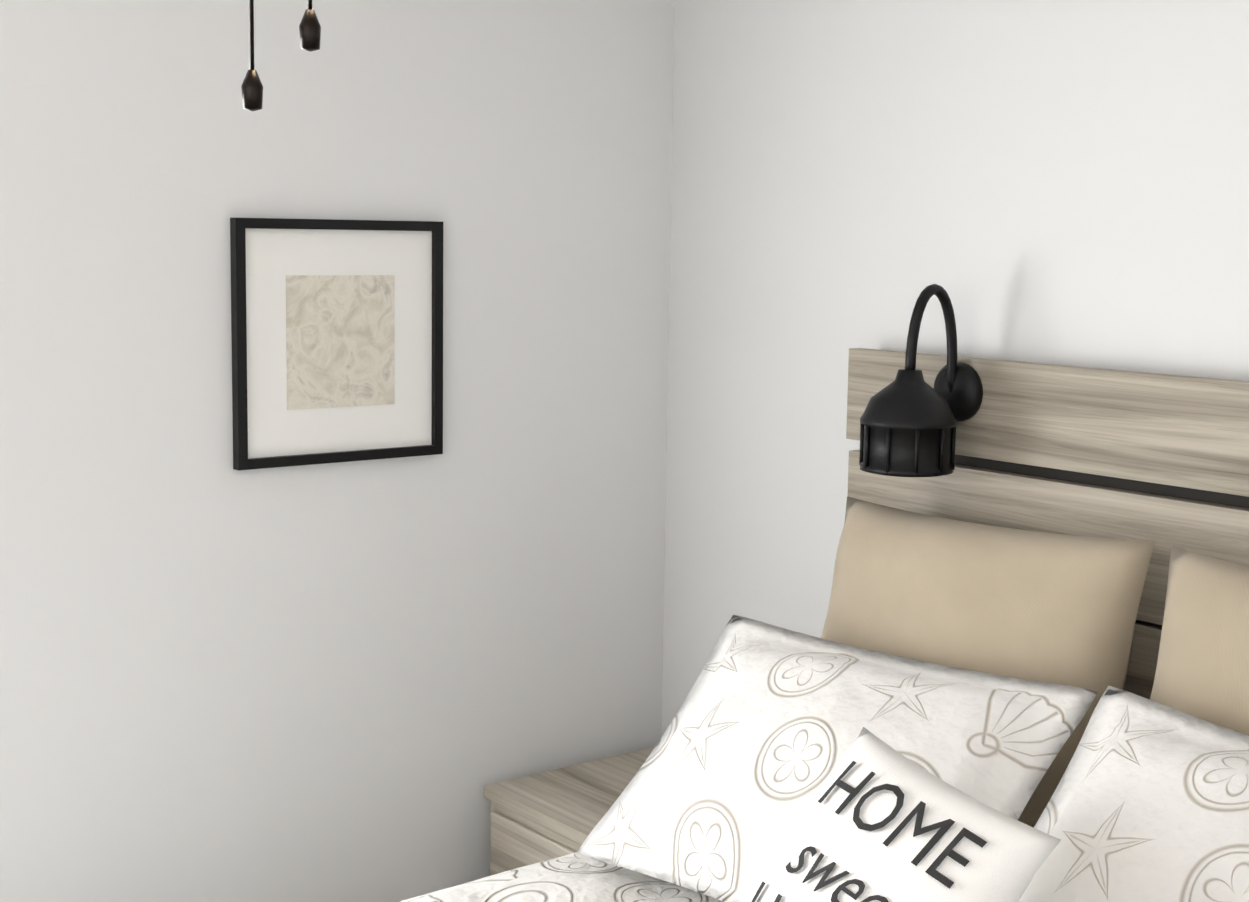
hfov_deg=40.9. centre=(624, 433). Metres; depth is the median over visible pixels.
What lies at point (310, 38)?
pendant light
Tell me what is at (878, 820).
pillow
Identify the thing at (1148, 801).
pillow sham
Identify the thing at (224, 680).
wall
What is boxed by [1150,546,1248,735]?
pillow
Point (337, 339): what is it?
picture frame
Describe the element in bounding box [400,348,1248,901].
bed
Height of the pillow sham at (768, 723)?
0.336 m
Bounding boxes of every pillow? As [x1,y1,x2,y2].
[742,727,1060,901]
[821,496,1154,827]
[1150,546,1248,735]
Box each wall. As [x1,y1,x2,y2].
[0,0,674,901]
[662,0,1248,735]
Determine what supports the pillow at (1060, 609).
on the bed
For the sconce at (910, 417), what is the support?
attached to the bed
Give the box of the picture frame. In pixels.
[230,218,442,469]
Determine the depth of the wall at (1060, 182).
3.02 m
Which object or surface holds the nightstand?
on the floor
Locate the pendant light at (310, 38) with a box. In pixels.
[241,0,320,110]
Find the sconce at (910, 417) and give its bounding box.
[859,284,982,476]
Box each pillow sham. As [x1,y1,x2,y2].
[577,615,1097,901]
[1018,685,1248,901]
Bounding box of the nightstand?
[484,747,654,875]

